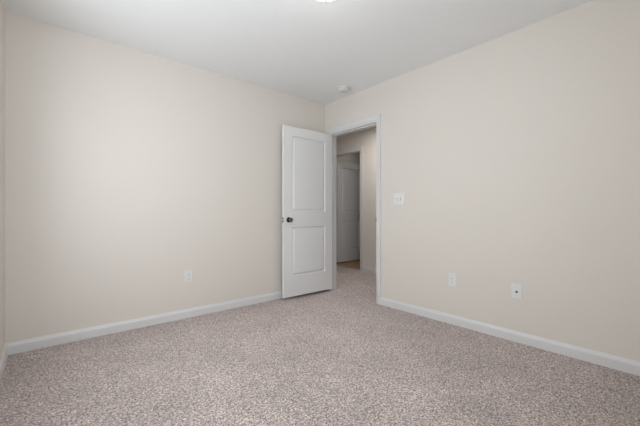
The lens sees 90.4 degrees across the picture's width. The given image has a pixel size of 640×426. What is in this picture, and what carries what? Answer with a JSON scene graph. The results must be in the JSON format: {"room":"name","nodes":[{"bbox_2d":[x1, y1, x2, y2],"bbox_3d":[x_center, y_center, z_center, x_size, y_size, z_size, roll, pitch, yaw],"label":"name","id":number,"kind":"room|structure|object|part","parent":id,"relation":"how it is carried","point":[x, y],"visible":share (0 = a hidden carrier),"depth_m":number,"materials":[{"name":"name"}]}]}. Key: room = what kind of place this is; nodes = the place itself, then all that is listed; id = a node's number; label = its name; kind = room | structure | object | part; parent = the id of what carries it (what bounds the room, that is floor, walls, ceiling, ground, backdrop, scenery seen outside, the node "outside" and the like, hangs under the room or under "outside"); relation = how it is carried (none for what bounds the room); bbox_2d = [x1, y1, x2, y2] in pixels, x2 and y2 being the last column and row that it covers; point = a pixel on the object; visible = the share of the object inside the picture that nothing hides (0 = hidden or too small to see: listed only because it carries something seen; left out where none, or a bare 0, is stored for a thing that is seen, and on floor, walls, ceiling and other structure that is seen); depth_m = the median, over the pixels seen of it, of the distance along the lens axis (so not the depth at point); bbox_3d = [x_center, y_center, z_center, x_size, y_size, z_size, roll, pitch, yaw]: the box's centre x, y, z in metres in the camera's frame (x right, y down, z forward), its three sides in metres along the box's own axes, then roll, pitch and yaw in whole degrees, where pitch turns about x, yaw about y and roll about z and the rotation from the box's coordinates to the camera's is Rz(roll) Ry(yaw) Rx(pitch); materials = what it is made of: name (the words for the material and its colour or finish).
{"room":"empty bedroom","nodes":[
{"label":"empty bedroom","id":0,"kind":"room"},
{"bbox_2d":[0,0,4,358],"bbox_3d":[-1.165,-0.182,0.921,0.115,2.500,3.640,0,0,-41],"label":"wall","id":1,"kind":"structure","parent":0,"point":[2,8],"depth_m":2.11,"materials":[{"name":"white paint"}]},
{"bbox_2d":[0,344,7,381],"bbox_3d":[-1.116,0.967,0.963,0.014,0.083,3.410,0,0,-41],"label":"baseboard","id":2,"kind":"structure","parent":1,"relation":"attached to","point":[4,355],"depth_m":2.06,"materials":[{"name":"white paint"}]},
{"bbox_2d":[5,11,324,342],"bbox_3d":[-1.120,-0.182,3.279,3.020,2.500,0.115,0,0,-41],"label":"wall","id":3,"kind":"structure","parent":0,"point":[129,171],"depth_m":2.73,"materials":[{"name":"white paint"}]},
{"bbox_2d":[5,291,281,354],"bbox_3d":[-1.078,0.967,3.230,3.020,0.083,0.014,0,0,-41],"label":"baseboard","id":4,"kind":"structure","parent":3,"relation":"attached to","point":[21,346],"depth_m":2.73,"materials":[{"name":"white paint"}]},
{"bbox_2d":[185,270,192,282],"bbox_3d":[-1.267,0.613,3.071,0.074,0.118,0.010,0,0,-41],"label":"wall outlet","id":5,"kind":"object","parent":3,"relation":"attached to","point":[189,273],"visible":1,"depth_m":3.07,"materials":[{"name":"white plastic"}]},
{"bbox_2d":[3,0,592,137],"bbox_3d":[0.348,-1.482,4.321,6.835,0.100,6.840,0,0,-41],"label":"ceiling","id":6,"kind":"structure","parent":0,"point":[305,49],"depth_m":2.50,"materials":[{"name":"white paint"}]},
{"bbox_2d":[338,86,349,92],"bbox_3d":[0.274,-1.410,3.643,0.138,0.044,0.138,0,0,-41],"label":"smoke detector","id":7,"kind":"object","parent":6,"relation":"attached to","point":[342,89],"visible":1,"depth_m":3.61,"materials":[{"name":"white plastic"}]},
{"bbox_2d":[0,259,639,425],"bbox_3d":[0.354,1.038,4.326,6.620,0.060,6.610,0,0,-41],"label":"floor","id":8,"kind":"structure","parent":0,"point":[338,356],"depth_m":1.96,"materials":[{"name":"carpet"}]},
{"bbox_2d":[336,153,359,261],"bbox_3d":[0.958,-0.182,7.100,2.095,2.500,0.100,0,0,-41],"label":"wall","id":9,"kind":"structure","parent":0,"point":[352,158],"depth_m":6.65,"materials":[{"name":"white paint"}]},
{"bbox_2d":[337,162,359,261],"bbox_3d":[0.629,-0.018,6.597,0.762,2.008,0.044,0,0,-41],"label":"door","id":10,"kind":"structure","parent":9,"relation":"in","point":[348,175],"depth_m":6.53,"materials":[{"name":"white paint"}]},
{"bbox_3d":[0.628,0.456,6.591,0.520,0.586,0.035,0,0,-41],"label":"panel","id":11,"kind":"part","parent":10,"relation":"part of","materials":[{"name":"white paint"}]},
{"bbox_3d":[0.628,-0.465,6.591,0.520,0.894,0.035,0,0,-41],"label":"panel","id":12,"kind":"part","parent":10,"relation":"part of","materials":[{"name":"white paint"}]},
{"bbox_2d":[336,128,375,267],"bbox_3d":[1.271,-0.182,5.035,0.115,2.500,6.725,0,0,-41],"label":"wall","id":13,"kind":"structure","parent":0,"point":[367,138],"depth_m":5.46,"materials":[{"name":"white paint"}]},
{"bbox_2d":[336,146,362,270],"bbox_3d":[0.495,-0.083,5.941,0.150,2.182,0.910,0,0,-41],"label":"door frame","id":14,"kind":"structure","parent":13,"relation":"attached to","point":[359,149],"depth_m":5.58,"materials":[{"name":"white paint"}]},
{"bbox_2d":[362,266,375,272],"bbox_3d":[1.774,0.967,4.347,0.014,0.083,3.175,0,0,-41],"label":"baseboard","id":15,"kind":"structure","parent":13,"relation":"attached to","point":[364,268],"depth_m":5.43,"materials":[{"name":"white paint"}]},
{"bbox_2d":[325,0,639,361],"bbox_3d":[0.214,-0.182,4.131,0.115,2.500,6.725,0,0,-41],"label":"wall","id":16,"kind":"structure","parent":0,"point":[514,157],"depth_m":2.45,"materials":[{"name":"white paint"}]},
{"bbox_2d":[327,113,380,304],"bbox_3d":[0.423,-0.043,3.887,0.150,2.103,0.904,0,0,-41],"label":"door frame","id":17,"kind":"structure","parent":16,"relation":"attached to","point":[375,120],"depth_m":3.65,"materials":[{"name":"white paint"}]},
{"bbox_2d":[282,125,331,297],"bbox_3d":[-0.141,-0.017,3.895,0.764,1.990,0.155,0,0,-40],"label":"door","id":18,"kind":"structure","parent":17,"relation":"attached to","point":[306,154],"depth_m":3.85,"materials":[{"name":"white paint"}]},
{"bbox_3d":[-0.140,0.452,3.896,0.510,0.578,0.035,0,0,-40],"label":"panel","id":19,"kind":"part","parent":18,"relation":"part of","materials":[{"name":"white paint"}]},
{"bbox_3d":[-0.140,-0.460,3.896,0.510,0.884,0.035,0,0,-40],"label":"panel","id":20,"kind":"part","parent":18,"relation":"part of","materials":[{"name":"white paint"}]},
{"bbox_2d":[394,193,403,204],"bbox_3d":[0.818,-0.145,3.321,0.021,0.126,0.124,0,0,-41],"label":"light switch","id":21,"kind":"object","parent":16,"relation":"attached to","point":[398,197],"visible":1,"depth_m":3.32,"materials":[{"name":"white plastic"}]},
{"bbox_2d":[448,273,455,286],"bbox_3d":[1.199,0.608,2.884,0.010,0.118,0.074,0,0,-41],"label":"wall outlet","id":22,"kind":"object","parent":16,"relation":"attached to","point":[451,277],"visible":1,"depth_m":2.88,"materials":[{"name":"white plastic"}]},
{"bbox_2d":[380,297,639,375],"bbox_3d":[1.472,0.967,2.561,0.014,0.083,2.474,0,0,-41],"label":"baseboard","id":23,"kind":"structure","parent":16,"relation":"attached to","point":[595,357],"depth_m":2.42,"materials":[{"name":"white paint"}]},
{"bbox_2d":[512,284,521,299],"bbox_3d":[1.536,0.617,2.486,0.015,0.118,0.074,0,0,-41],"label":"cable wall plate","id":24,"kind":"object","parent":16,"relation":"attached to","point":[516,288],"visible":1,"depth_m":2.48,"materials":[{"name":"white plastic"}]}
]}

